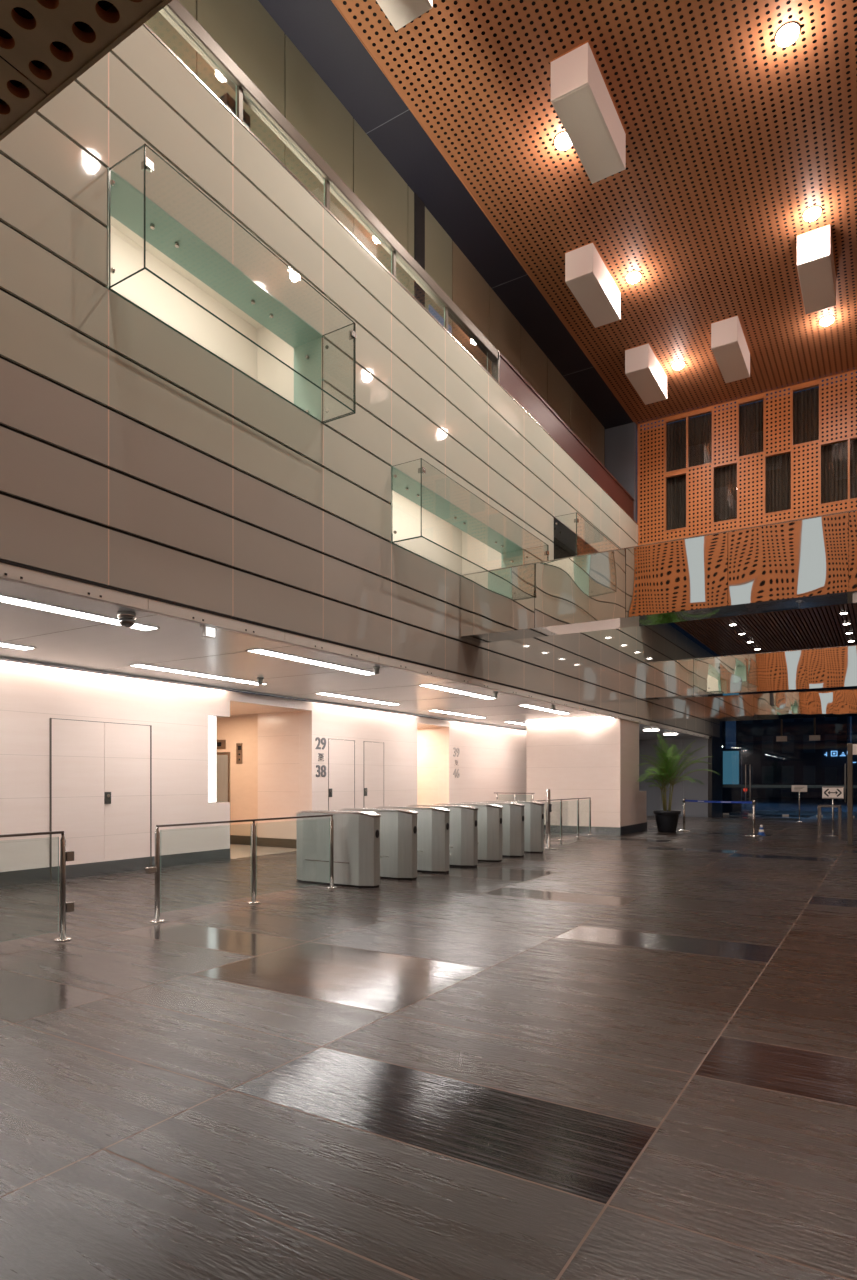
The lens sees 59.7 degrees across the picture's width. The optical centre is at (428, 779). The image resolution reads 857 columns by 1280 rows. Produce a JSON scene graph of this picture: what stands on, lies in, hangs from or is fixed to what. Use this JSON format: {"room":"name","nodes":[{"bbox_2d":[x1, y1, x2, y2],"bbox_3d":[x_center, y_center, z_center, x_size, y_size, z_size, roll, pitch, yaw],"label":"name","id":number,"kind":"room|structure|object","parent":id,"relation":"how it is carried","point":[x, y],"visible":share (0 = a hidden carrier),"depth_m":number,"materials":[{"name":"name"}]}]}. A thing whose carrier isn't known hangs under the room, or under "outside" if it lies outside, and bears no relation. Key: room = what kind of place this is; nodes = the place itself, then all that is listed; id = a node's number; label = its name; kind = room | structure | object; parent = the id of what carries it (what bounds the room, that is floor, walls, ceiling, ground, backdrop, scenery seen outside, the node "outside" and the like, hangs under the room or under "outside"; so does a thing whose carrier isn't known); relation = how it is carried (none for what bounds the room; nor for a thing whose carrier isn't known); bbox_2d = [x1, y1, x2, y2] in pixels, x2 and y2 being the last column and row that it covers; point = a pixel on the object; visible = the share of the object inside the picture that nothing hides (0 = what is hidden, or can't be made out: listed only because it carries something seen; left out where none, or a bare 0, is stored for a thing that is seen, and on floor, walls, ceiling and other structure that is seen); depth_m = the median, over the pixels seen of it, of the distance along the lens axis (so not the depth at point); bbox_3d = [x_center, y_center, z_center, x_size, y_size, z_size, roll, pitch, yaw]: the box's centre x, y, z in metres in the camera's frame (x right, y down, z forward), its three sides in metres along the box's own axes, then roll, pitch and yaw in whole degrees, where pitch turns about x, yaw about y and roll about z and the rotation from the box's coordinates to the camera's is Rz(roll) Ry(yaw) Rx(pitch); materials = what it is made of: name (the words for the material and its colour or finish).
{"room":"lobby","nodes":[
{"label":"lobby","id":0,"kind":"room"},
{"bbox_2d":[0,0,171,140],"bbox_3d":[-1.629,-2.558,-1.008,10.912,0.224,6.572,0,0,32],"label":"ceiling","id":1,"kind":"structure","parent":0,"point":[46,45],"depth_m":2.49,"materials":[{"name":"brown wood"}]},
{"bbox_2d":[0,660,229,871],"bbox_3d":[-7.845,-0.090,7.801,0.351,3.180,15.030,0,0,32],"label":"wall","id":2,"kind":"structure","parent":0,"point":[31,695],"depth_m":11.82,"materials":[{"name":"paint"}]},
{"bbox_2d":[50,718,151,880],"bbox_3d":[-5.134,0.290,11.827,0.034,2.420,1.786,0,0,32],"label":"door","id":3,"kind":"structure","parent":2,"relation":"in","point":[101,772],"depth_m":11.78,"materials":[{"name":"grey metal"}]},
{"bbox_2d":[0,848,229,886],"bbox_3d":[-7.692,1.395,7.707,0.012,0.210,15.030,0,0,32],"label":"baseboard","id":4,"kind":"structure","parent":2,"relation":"attached to","point":[27,876],"depth_m":11.87,"materials":[{"name":"silver metal"}]},
{"bbox_2d":[216,691,311,847],"bbox_3d":[-5.657,-0.090,16.723,5.999,3.180,3.050,0,0,32],"label":"wall","id":5,"kind":"structure","parent":0,"point":[266,784],"depth_m":16.74,"materials":[{"name":"paint"}]},
{"bbox_2d":[208,715,215,802],"bbox_3d":[-4.101,-0.385,13.819,0.298,1.600,0.195,0,0,32],"label":"light panel","id":6,"kind":"object","parent":5,"relation":"attached to","point":[211,719],"visible":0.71,"depth_m":13.72,"materials":[{"name":"white plastic"}]},
{"bbox_2d":[217,752,229,801],"bbox_3d":[-5.284,0.420,18.011,1.400,2.160,0.025,0,0,32],"label":"door","id":7,"kind":"structure","parent":5,"relation":"in","point":[223,758],"depth_m":17.75,"materials":[{"name":"metal"}]},
{"bbox_2d":[236,743,242,763],"bbox_3d":[-4.424,-0.620,17.482,0.200,0.480,0.022,0,0,32],"label":"panel","id":8,"kind":"object","parent":5,"relation":"attached to","point":[239,746],"visible":1,"depth_m":17.48,"materials":[{"name":"silver metal"}]},
{"bbox_2d":[0,579,701,739],"bbox_3d":[-0.239,-1.758,15.780,4.409,0.185,36.600,0,0,32],"label":"ceiling","id":9,"kind":"structure","parent":0,"point":[59,640],"depth_m":10.90,"materials":[{"name":"white paint"}]},
{"bbox_2d":[0,642,35,649],"bbox_3d":[-5.838,-1.694,8.531,0.250,0.011,2.650,0,0,32],"label":"recessed light","id":10,"kind":"object","parent":9,"relation":"in","point":[7,645],"visible":1,"depth_m":9.46,"materials":[{"name":"white paint"}]},
{"bbox_2d":[0,594,159,630],"bbox_3d":[-3.796,-1.694,7.269,0.250,0.011,2.650,0,0,32],"label":"recessed light","id":11,"kind":"object","parent":9,"relation":"in","point":[3,598],"visible":1,"depth_m":7.50,"materials":[{"name":"white paint"}]},
{"bbox_2d":[0,596,41,606],"bbox_3d":[-4.142,-1.694,6.710,0.220,0.006,1.304,0,0,32],"label":"diffuser","id":12,"kind":"object","parent":11,"relation":"attached to","point":[5,599],"depth_m":7.11,"materials":[{"name":"plastic"}]},
{"bbox_2d":[33,605,156,629],"bbox_3d":[-3.451,-1.694,7.829,0.220,0.006,1.304,0,0,32],"label":"diffuser","id":13,"kind":"object","parent":11,"relation":"attached to","point":[50,608],"depth_m":7.68,"materials":[{"name":"plastic"}]},
{"bbox_2d":[117,611,135,627],"bbox_3d":[-3.067,-1.625,7.595,0.180,0.150,0.180,0,0,32],"label":"dome camera","id":14,"kind":"object","parent":9,"relation":"attached to","point":[126,619],"visible":1,"depth_m":7.53,"materials":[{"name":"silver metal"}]},
{"bbox_2d":[129,664,266,684],"bbox_3d":[-3.631,-1.694,12.104,0.250,0.011,2.650,0,0,32],"label":"recessed light","id":15,"kind":"object","parent":9,"relation":"in","point":[133,665],"visible":1,"depth_m":11.88,"materials":[{"name":"white paint"}]},
{"bbox_2d":[133,665,204,675],"bbox_3d":[-3.977,-1.694,11.544,0.220,0.006,1.304,0,0,32],"label":"diffuser","id":16,"kind":"object","parent":15,"relation":"attached to","point":[141,666],"depth_m":11.53,"materials":[{"name":"plastic"}]},
{"bbox_2d":[202,675,257,684],"bbox_3d":[-3.286,-1.694,12.664,0.220,0.006,1.304,0,0,32],"label":"diffuser","id":17,"kind":"object","parent":15,"relation":"attached to","point":[207,676],"depth_m":12.57,"materials":[{"name":"plastic"}]},
{"bbox_2d":[200,625,216,637],"bbox_3d":[-2.428,-1.640,8.258,0.070,0.120,0.180,0,0,32],"label":"emergency light","id":18,"kind":"object","parent":9,"relation":"attached to","point":[207,631],"visible":0.83,"depth_m":8.21,"materials":[{"name":"white paint"}]},
{"bbox_2d":[246,649,374,674],"bbox_3d":[-1.589,-1.694,10.843,0.250,0.011,2.650,0,0,32],"label":"recessed light","id":19,"kind":"object","parent":9,"relation":"in","point":[259,651],"visible":0.88,"depth_m":10.66,"materials":[{"name":"white paint"}]},
{"bbox_2d":[250,650,321,663],"bbox_3d":[-1.935,-1.694,10.283,0.220,0.006,1.304,0,0,32],"label":"diffuser","id":20,"kind":"object","parent":19,"relation":"attached to","point":[265,652],"depth_m":10.23,"materials":[{"name":"plastic"}]},
{"bbox_2d":[315,663,373,674],"bbox_3d":[-1.244,-1.694,11.403,0.220,0.006,1.304,0,0,32],"label":"diffuser","id":21,"kind":"object","parent":19,"relation":"attached to","point":[329,665],"depth_m":11.33,"materials":[{"name":"plastic"}]},
{"bbox_2d":[315,692,400,704],"bbox_3d":[-1.425,-1.694,15.677,0.250,0.011,2.650,0,0,32],"label":"recessed light","id":22,"kind":"object","parent":9,"relation":"in","point":[323,693],"visible":1,"depth_m":15.50,"materials":[{"name":"white paint"}]},
{"bbox_2d":[319,693,359,699],"bbox_3d":[-1.770,-1.694,15.118,0.220,0.006,1.304,0,0,32],"label":"diffuser","id":23,"kind":"object","parent":22,"relation":"attached to","point":[327,694],"depth_m":15.12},
{"bbox_2d":[359,699,398,704],"bbox_3d":[-1.079,-1.694,16.237,0.220,0.006,1.304,0,0,32],"label":"diffuser","id":24,"kind":"object","parent":22,"relation":"attached to","point":[367,700],"depth_m":16.20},
{"bbox_2d":[418,684,496,698],"bbox_3d":[0.618,-1.694,14.416,0.250,0.011,2.650,0,0,32],"label":"recessed light","id":25,"kind":"object","parent":9,"relation":"in","point":[424,685],"visible":0.96,"depth_m":14.27,"materials":[{"name":"white paint"}]},
{"bbox_2d":[421,685,461,692],"bbox_3d":[0.272,-1.694,13.857,0.220,0.006,1.304,0,0,32],"label":"diffuser","id":26,"kind":"object","parent":25,"relation":"attached to","point":[429,686],"depth_m":13.80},
{"bbox_2d":[458,692,493,698],"bbox_3d":[0.963,-1.694,14.976,0.220,0.006,1.304,0,0,32],"label":"diffuser","id":27,"kind":"object","parent":25,"relation":"attached to","point":[464,693],"depth_m":14.95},
{"bbox_2d":[518,705,570,713],"bbox_3d":[2.825,-1.694,17.990,0.250,0.011,2.650,0,0,32],"label":"recessed light","id":28,"kind":"object","parent":9,"relation":"in","point":[528,706],"visible":1,"depth_m":17.92,"materials":[{"name":"white paint"}]},
{"bbox_2d":[519,705,548,709],"bbox_3d":[2.479,-1.694,17.430,0.220,0.006,1.304,0,0,32],"label":"diffuser","id":29,"kind":"object","parent":28,"relation":"attached to","point":[529,706],"depth_m":17.42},
{"bbox_2d":[300,702,416,810],"bbox_3d":[-1.553,-0.090,17.990,0.351,3.180,4.220,0,0,32],"label":"wall","id":30,"kind":"structure","parent":0,"point":[398,732],"depth_m":17.58,"materials":[{"name":"beige paint"}]},
{"bbox_2d":[316,737,325,776],"bbox_3d":[-2.353,-0.497,16.345,0.016,0.869,0.348,0,0,32],"label":"number sign","id":31,"kind":"object","parent":30,"relation":"attached to","point":[318,738],"visible":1,"depth_m":16.35,"materials":[{"name":"grey"}]},
{"bbox_2d":[328,738,354,809],"bbox_3d":[-1.963,0.290,16.962,0.034,2.420,0.956,0,0,32],"label":"door","id":32,"kind":"structure","parent":30,"relation":"in","point":[341,753],"depth_m":16.95,"materials":[{"name":"metal"}]},
{"bbox_2d":[363,741,383,807],"bbox_3d":[-1.309,0.290,18.021,0.034,2.420,0.826,0,0,32],"label":"door","id":33,"kind":"structure","parent":30,"relation":"in","point":[373,752],"depth_m":18.01,"materials":[{"name":"metal"}]},
{"bbox_2d":[0,23,719,737],"bbox_3d":[2.239,-4.593,15.574,0.162,5.614,38.747,0,0,32],"label":"wall","id":34,"kind":"structure","parent":0,"point":[135,459],"depth_m":8.38,"materials":[{"name":"beige stone"}]},
{"bbox_2d":[105,167,323,423],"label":"window","id":35,"kind":"structure","parent":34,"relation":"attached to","point":[174,253],"depth_m":9.48,"materials":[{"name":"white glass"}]},
{"bbox_2d":[109,144,355,423],"bbox_3d":[-1.942,-5.142,8.146,0.532,1.128,3.120,0,0,32],"label":"balcony","id":36,"kind":"object","parent":34,"relation":"attached to","point":[147,164],"visible":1,"depth_m":7.51,"materials":[{"name":"teal"}]},
{"bbox_2d":[159,0,499,382],"bbox_3d":[-2.567,-7.715,7.832,0.140,0.630,14.630,0,0,32],"label":"handrail","id":37,"kind":"object","parent":34,"relation":"on","point":[175,13],"visible":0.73,"depth_m":9.57,"materials":[{"name":"grey metal"}]},
{"bbox_2d":[0,562,708,738],"bbox_3d":[2.333,-1.728,15.661,0.091,0.115,35.092,0,0,32],"label":"trim","id":38,"kind":"structure","parent":34,"relation":"attached to","point":[8,572],"depth_m":8.49,"materials":[{"name":"white paint"}]},
{"bbox_2d":[389,465,523,575],"bbox_3d":[-0.063,-4.357,13.362,1.750,2.366,5.850,0,0,32],"label":"balcony recess","id":39,"kind":"object","parent":34,"relation":"attached to","point":[444,523],"visible":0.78,"depth_m":14.72,"materials":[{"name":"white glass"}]},
{"bbox_2d":[392,458,548,574],"bbox_3d":[0.909,-4.026,12.761,0.532,1.128,4.670,0,0,32],"label":"glass railing","id":40,"kind":"object","parent":34,"relation":"attached to","point":[422,470],"visible":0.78,"depth_m":11.22,"materials":[{"name":"teal"}]},
{"bbox_2d":[500,353,633,519],"bbox_3d":[3.552,-7.730,17.817,0.200,0.660,8.650,0,0,32],"label":"parapet","id":41,"kind":"object","parent":34,"relation":"on","point":[511,380],"visible":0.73,"depth_m":16.66,"materials":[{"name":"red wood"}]},
{"bbox_2d":[552,516,598,558],"bbox_3d":[2.787,-5.473,17.977,1.750,2.366,4.300,0,0,32],"label":"balcony recess","id":42,"kind":"object","parent":34,"relation":"attached to","point":[564,542],"visible":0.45,"depth_m":18.18,"materials":[{"name":"grey"}]},
{"bbox_2d":[145,0,604,466],"bbox_3d":[-1.020,-8.840,12.031,0.220,2.920,23.400,0,0,32],"label":"wall","id":43,"kind":"structure","parent":0,"point":[244,29],"depth_m":11.73,"materials":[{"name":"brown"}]},
{"bbox_2d":[429,304,451,334],"bbox_3d":[0.222,-8.015,13.850,0.018,1.170,0.800,0,0,32],"label":"window","id":44,"kind":"structure","parent":43,"relation":"in","point":[432,310],"depth_m":13.77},
{"bbox_2d":[0,810,856,1279],"bbox_3d":[5.026,1.498,18.010,23.625,0.005,45.929,0,0,32],"label":"floor","id":45,"kind":"structure","parent":0,"point":[631,1056],"depth_m":3.86,"materials":[{"name":"brown"}]},
{"bbox_2d":[0,831,73,941],"bbox_3d":[-4.542,0.989,5.206,0.150,1.022,4.435,0,0,32],"label":"glass railing","id":46,"kind":"object","parent":45,"relation":"on","point":[65,855],"visible":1,"depth_m":6.99,"materials":[{"name":"grey metal"}]},
{"bbox_2d":[145,814,336,922],"bbox_3d":[-2.122,0.989,9.124,0.150,1.022,3.115,0,0,32],"label":"glass railing","id":47,"kind":"object","parent":45,"relation":"on","point":[157,869],"visible":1,"depth_m":9.08,"materials":[{"name":"grey metal"}]},
{"bbox_2d":[296,810,380,887],"bbox_3d":[-1.318,0.974,10.781,1.440,1.053,0.332,0,0,32],"label":"turnstile","id":48,"kind":"object","parent":45,"relation":"on","point":[356,833],"visible":0.99,"depth_m":10.54,"materials":[{"name":"metal"}]},
{"bbox_2d":[341,808,417,879],"bbox_3d":[-0.807,0.974,11.608,1.440,1.053,0.332,0,0,32],"label":"turnstile","id":49,"kind":"object","parent":45,"relation":"on","point":[398,827],"visible":0.64,"depth_m":11.23,"materials":[{"name":"metal"}]},
{"bbox_2d":[377,806,449,872],"bbox_3d":[-0.296,0.974,12.435,1.440,1.053,0.332,0,0,32],"label":"turnstile","id":50,"kind":"object","parent":45,"relation":"on","point":[432,822],"visible":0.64,"depth_m":12.05,"materials":[{"name":"metal"}]},
{"bbox_2d":[409,804,477,866],"bbox_3d":[0.215,0.974,13.262,1.440,1.053,0.332,0,0,32],"label":"turnstile","id":51,"kind":"object","parent":45,"relation":"on","point":[463,819],"visible":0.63,"depth_m":12.88,"materials":[{"name":"metal"}]},
{"bbox_2d":[436,803,502,861],"bbox_3d":[0.725,0.974,14.089,1.440,1.053,0.332,0,0,32],"label":"turnstile","id":52,"kind":"object","parent":45,"relation":"on","point":[489,815],"visible":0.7,"depth_m":13.69,"materials":[{"name":"metal"}]},
{"bbox_2d":[463,802,524,856],"bbox_3d":[1.236,0.974,14.916,1.440,1.053,0.332,0,0,32],"label":"turnstile","id":53,"kind":"object","parent":45,"relation":"on","point":[512,813],"visible":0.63,"depth_m":14.52,"materials":[{"name":"metal"}]},
{"bbox_2d":[484,801,543,852],"bbox_3d":[1.747,0.974,15.743,1.440,1.053,0.332,0,0,32],"label":"turnstile","id":54,"kind":"object","parent":45,"relation":"on","point":[533,810],"visible":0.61,"depth_m":15.34,"materials":[{"name":"metal"}]},
{"bbox_2d":[544,789,559,849],"bbox_3d":[2.658,0.850,16.283,0.350,1.300,0.240,0,0,32],"label":"post","id":55,"kind":"object","parent":45,"relation":"on","point":[548,805],"visible":0.89,"depth_m":16.27,"materials":[{"name":"silver metal"}]},
{"bbox_2d":[537,797,592,839],"bbox_3d":[3.473,0.989,18.906,0.150,1.022,3.770,0,0,32],"label":"glass railing","id":56,"kind":"object","parent":45,"relation":"on","point":[589,797],"visible":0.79,"depth_m":19.62,"materials":[{"name":"grey metal"}]},
{"bbox_2d":[636,732,718,832],"bbox_3d":[7.181,0.067,21.296,2.184,2.867,2.413,0,0,24],"label":"potted palm","id":57,"kind":"object","parent":45,"relation":"on","point":[666,820],"visible":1,"depth_m":21.27,"materials":[{"name":"green"}]},
{"bbox_2d":[653,810,680,832],"bbox_3d":[6.862,1.190,21.502,0.760,0.620,0.760,0,0,32],"label":"pot","id":58,"kind":"object","parent":57,"relation":"attached to","point":[666,820],"depth_m":21.26,"materials":[{"name":"black"}]},
{"bbox_2d":[722,749,741,811],"bbox_3d":[14.135,0.025,34.876,0.900,2.950,0.200,0,0,32],"label":"panel","id":59,"kind":"object","parent":45,"relation":"on","point":[731,758],"visible":0.79,"depth_m":34.78,"materials":[{"name":"blue"}]},
{"bbox_2d":[723,751,738,783],"bbox_3d":[14.122,-0.575,34.854,0.700,1.550,0.150,0,0,32],"label":"screen","id":60,"kind":"object","parent":59,"relation":"attached to","point":[730,758],"depth_m":34.79,"materials":[{"name":"glass"}]},
{"bbox_2d":[748,742,781,815],"bbox_3d":[13.979,-0.030,31.064,1.288,3.060,0.110,0,0,32],"label":"door","id":61,"kind":"structure","parent":45,"relation":"on","point":[750,786],"depth_m":31.32,"materials":[{"name":"silver glass"}]},
{"bbox_2d":[792,785,806,821],"bbox_3d":[13.246,0.845,26.680,0.339,1.310,0.395,0,0,-18],"label":"sign stand","id":62,"kind":"object","parent":45,"relation":"on","point":[795,788],"visible":0.99,"depth_m":26.66,"materials":[{"name":"silver metal"}]},
{"bbox_2d":[818,805,840,838],"bbox_3d":[10.451,1.080,19.462,0.510,0.840,0.640,0,0,32],"label":"stand","id":63,"kind":"object","parent":45,"relation":"on","point":[819,806],"visible":1,"depth_m":19.31,"materials":[{"name":"metal"}]},
{"bbox_2d":[822,787,843,835],"bbox_3d":[10.833,0.840,20.014,0.339,1.320,0.395,0,0,-18],"label":"sign stand","id":64,"kind":"object","parent":45,"relation":"on","point":[832,793],"visible":0.96,"depth_m":20.00,"materials":[{"name":"silver metal"}]},
{"bbox_2d":[823,787,842,798],"bbox_3d":[10.825,0.340,20.001,0.470,0.306,0.001,0,0,32],"label":"sign","id":65,"kind":"object","parent":64,"relation":"attached to","point":[829,792],"depth_m":19.98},
{"bbox_2d":[845,743,856,845],"bbox_3d":[10.181,0.330,16.960,1.240,2.340,0.360,0,0,32],"label":"arch","id":66,"kind":"object","parent":45,"relation":"on","point":[851,748],"visible":1,"depth_m":17.14,"materials":[{"name":"grey metal"}]},
{"bbox_2d":[417,716,448,804],"bbox_3d":[-2.384,-0.090,22.023,5.999,3.180,2.370,0,0,32],"label":"wall","id":67,"kind":"structure","parent":0,"point":[427,728],"depth_m":21.45,"materials":[{"name":"paint"}]},
{"bbox_2d":[438,721,525,803],"bbox_3d":[2.070,-0.090,23.856,0.351,3.180,6.230,0,0,32],"label":"wall","id":68,"kind":"structure","parent":0,"point":[491,760],"depth_m":22.74,"materials":[{"name":"paint"}]},
{"bbox_2d":[258,0,856,428],"bbox_3d":[3.569,-10.335,9.490,13.100,0.090,23.900,0,0,32],"label":"ceiling","id":69,"kind":"structure","parent":0,"point":[734,133],"depth_m":12.44,"materials":[{"name":"brown wood"}]},
{"bbox_2d":[376,0,432,30],"bbox_3d":[-0.642,-10.012,8.818,0.584,0.576,1.774,0,0,32],"label":"box","id":70,"kind":"object","parent":69,"relation":"attached to","point":[399,13],"visible":1,"depth_m":9.43,"materials":[{"name":"white"}]},
{"bbox_2d":[554,131,571,149],"bbox_3d":[2.180,-10.250,12.017,0.330,0.100,0.330,0,0,32],"label":"ceiling spotlight","id":71,"kind":"object","parent":69,"relation":"attached to","point":[562,141],"visible":0.79,"depth_m":11.96,"materials":[{"name":"glass"}]},
{"bbox_2d":[549,40,626,183],"bbox_3d":[2.446,-10.012,11.306,0.584,0.576,1.774,0,0,32],"label":"box","id":72,"kind":"object","parent":69,"relation":"attached to","point":[581,98],"visible":1,"depth_m":10.98,"materials":[{"name":"white"}]},
{"bbox_2d":[564,242,620,327],"bbox_3d":[3.366,-10.012,15.193,0.584,0.576,1.774,0,0,32],"label":"box","id":73,"kind":"object","parent":69,"relation":"attached to","point":[588,277],"visible":1,"depth_m":14.84,"materials":[{"name":"white"}]},
{"bbox_2d":[625,271,641,283],"bbox_3d":[4.193,-10.250,15.276,0.330,0.100,0.330,0,0,32],"label":"ceiling spotlight","id":74,"kind":"object","parent":69,"relation":"attached to","point":[632,277],"visible":1,"depth_m":15.21,"materials":[{"name":"glass"}]},
{"bbox_2d":[624,343,667,404],"bbox_3d":[5.404,-10.012,18.494,0.584,0.576,1.774,0,0,32],"label":"box","id":75,"kind":"object","parent":69,"relation":"attached to","point":[643,369],"visible":1,"depth_m":18.06,"materials":[{"name":"white"}]},
{"bbox_2d":[710,315,750,382],"bbox_3d":[7.070,-10.012,17.442,0.584,0.576,1.774,0,0,32],"label":"box","id":76,"kind":"object","parent":69,"relation":"attached to","point":[729,346],"visible":1,"depth_m":16.98,"materials":[{"name":"white"}]},
{"bbox_2d":[775,21,800,46],"bbox_3d":[4.954,-10.250,10.304,0.330,0.100,0.330,0,0,32],"label":"ceiling spotlight","id":77,"kind":"object","parent":69,"relation":"attached to","point":[787,33],"visible":1,"depth_m":10.24,"materials":[{"name":"glass"}]},
{"bbox_2d":[802,206,821,220],"bbox_3d":[6.966,-10.250,13.563,0.330,0.100,0.330,0,0,32],"label":"ceiling spotlight","id":78,"kind":"object","parent":69,"relation":"attached to","point":[812,213],"visible":1,"depth_m":13.50,"materials":[{"name":"glass"}]},
{"bbox_2d":[796,223,836,313],"bbox_3d":[7.661,-10.012,14.726,0.584,0.576,1.774,0,0,32],"label":"box","id":79,"kind":"object","parent":69,"relation":"attached to","point":[816,268],"visible":1,"depth_m":14.26,"materials":[{"name":"white"}]},
{"bbox_2d":[526,718,645,826],"bbox_3d":[4.713,-0.090,22.123,2.770,3.180,2.601,0,0,32],"label":"wall","id":80,"kind":"structure","parent":0,"point":[598,760],"depth_m":20.98,"materials":[{"name":"paint"}]},
{"bbox_2d":[544,822,646,834],"bbox_3d":[4.716,1.385,22.113,2.786,0.230,2.615,0,0,32],"label":"baseboard","id":81,"kind":"structure","parent":80,"relation":"attached to","point":[633,828],"depth_m":20.88,"materials":[{"name":"silver metal"}]},
{"bbox_2d":[605,422,636,522],"bbox_3d":[5.448,-8.850,21.905,1.250,2.900,0.200,0,0,32],"label":"wall","id":82,"kind":"structure","parent":0,"point":[620,441],"depth_m":21.66,"materials":[{"name":"grey"}]},
{"bbox_2d":[460,509,856,642],"bbox_3d":[5.319,-2.951,10.140,10.786,1.042,0.756,0,0,32],"label":"glass railing","id":83,"kind":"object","parent":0,"point":[809,562],"depth_m":10.85,"materials":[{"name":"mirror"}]},
{"bbox_2d":[639,736,721,816],"bbox_3d":[7.958,-0.130,29.346,5.100,3.260,9.300,0,0,32],"label":"wall","id":84,"kind":"structure","parent":0,"point":[711,790],"depth_m":30.71,"materials":[{"name":"grey"}]},
{"bbox_2d":[637,370,856,545],"bbox_3d":[10.755,-7.600,19.032,10.900,5.400,0.512,0,0,32],"label":"wall","id":85,"kind":"structure","parent":0,"point":[838,401],"depth_m":20.15,"materials":[{"name":"wood"}]},
{"bbox_2d":[665,472,686,532],"bbox_3d":[7.041,-7.840,21.173,0.610,1.560,0.252,0,0,32],"label":"window","id":86,"kind":"structure","parent":85,"relation":"in","point":[676,487],"depth_m":21.26,"materials":[{"name":"black glass"}]},
{"bbox_2d":[665,416,686,472],"bbox_3d":[7.041,-9.455,21.173,0.610,1.470,0.252,0,0,32],"label":"window","id":87,"kind":"structure","parent":85,"relation":"in","point":[676,432],"depth_m":21.26,"materials":[{"name":"black glass"}]},
{"bbox_2d":[687,410,712,470],"bbox_3d":[7.590,-9.455,20.834,0.680,1.470,0.251,0,0,32],"label":"window","id":88,"kind":"structure","parent":85,"relation":"in","point":[699,429],"depth_m":20.91,"materials":[{"name":"black glass"}]},
{"bbox_2d":[713,461,737,524],"bbox_3d":[8.156,-7.840,20.485,0.650,1.560,0.253,0,0,32],"label":"window","id":89,"kind":"structure","parent":85,"relation":"in","point":[725,479],"depth_m":20.55,"materials":[{"name":"black glass"}]},
{"bbox_2d":[738,397,763,460],"bbox_3d":[8.713,-9.455,20.141,0.660,1.470,0.253,0,0,32],"label":"window","id":90,"kind":"structure","parent":85,"relation":"in","point":[751,416],"depth_m":20.22,"materials":[{"name":"black glass"}]},
{"bbox_2d":[764,450,791,516],"bbox_3d":[9.275,-7.840,19.794,0.660,1.560,0.253,0,0,32],"label":"window","id":91,"kind":"structure","parent":85,"relation":"in","point":[778,469],"depth_m":19.86,"materials":[{"name":"black glass"}]},
{"bbox_2d":[792,383,819,448],"bbox_3d":[9.831,-9.455,19.448,0.650,1.470,0.249,0,0,32],"label":"window","id":92,"kind":"structure","parent":85,"relation":"in","point":[805,404],"depth_m":19.50,"materials":[{"name":"black glass"}]},
{"bbox_2d":[820,438,848,506],"bbox_3d":[10.385,-7.840,19.108,0.650,1.560,0.253,0,0,32],"label":"window","id":93,"kind":"structure","parent":85,"relation":"in","point":[834,459],"depth_m":19.16,"materials":[{"name":"black glass"}]},
{"bbox_2d":[849,436,856,501],"bbox_3d":[10.943,-7.840,18.764,0.660,1.560,0.254,0,0,32],"label":"window","id":94,"kind":"structure","parent":85,"relation":"in","point":[852,444],"depth_m":18.95,"materials":[{"name":"black glass"}]},
{"bbox_2d":[646,645,856,699],"bbox_3d":[11.243,-2.981,19.733,10.786,1.062,0.606,0,0,32],"label":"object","id":95,"kind":"structure","parent":0,"point":[829,668],"depth_m":20.74,"materials":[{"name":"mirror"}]},
{"bbox_2d":[674,603,856,655],"bbox_3d":[14.072,-5.000,23.878,10.350,0.200,12.180,0,0,32],"label":"ceiling","id":96,"kind":"structure","parent":0,"point":[822,626],"depth_m":24.52,"materials":[{"name":"brown wood"}]},
{"bbox_2d":[719,688,856,721],"bbox_3d":[17.050,-3.081,29.134,10.786,1.162,0.206,0,0,32],"label":"beam","id":97,"kind":"structure","parent":0,"point":[836,702],"depth_m":30.46,"materials":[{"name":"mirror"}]},
{"bbox_3d":[-0.746,-7.355,11.979,1.140,0.050,23.600,0,0,32],"label":"floor","id":98,"kind":"structure","parent":0,"visible":0},
{"bbox_2d":[219,93,249,128],"bbox_3d":[-2.280,-7.620,8.736,0.180,0.480,0.370,0,0,32],"label":"floodlight","id":99,"kind":"object","parent":98,"relation":"on","point":[226,98],"visible":0.4,"depth_m":8.61,"materials":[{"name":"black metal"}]},
{"label":"outside","id":100,"kind":"structure","parent":0,"visible":0},
{"bbox_2d":[742,797,856,811],"bbox_3d":[32.632,1.530,52.835,60.000,0.001,55.800,0,0,32],"label":"ground","id":101,"kind":"structure","parent":100,"point":[762,803],"depth_m":46.65,"materials":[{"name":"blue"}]},
{"bbox_2d":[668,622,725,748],"bbox_3d":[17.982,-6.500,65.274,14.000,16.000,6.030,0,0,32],"label":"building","id":102,"kind":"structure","parent":101,"relation":"on","point":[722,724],"depth_m":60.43,"materials":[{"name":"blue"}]},
{"bbox_2d":[736,717,849,797],"bbox_3d":[32.183,-4.500,65.906,8.500,12.000,6.030,0,0,32],"label":"glass wall","id":103,"kind":"structure","parent":101,"relation":"on","point":[794,761],"depth_m":63.38,"materials":[{"name":"glass"}]},
{"bbox_2d":[822,747,856,800],"bbox_3d":[29.028,-0.400,52.710,2.200,3.800,0.200,0,0,32],"label":"sign","id":104,"kind":"object","parent":101,"relation":"on","point":[836,756],"visible":0.65,"depth_m":52.74,"materials":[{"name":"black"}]},
{"bbox_2d":[852,716,856,799],"bbox_3d":[39.015,-7.500,56.985,11.500,18.000,6.030,0,0,32],"label":"building","id":105,"kind":"structure","parent":101,"relation":"on","point":[854,718],"depth_m":57.37,"materials":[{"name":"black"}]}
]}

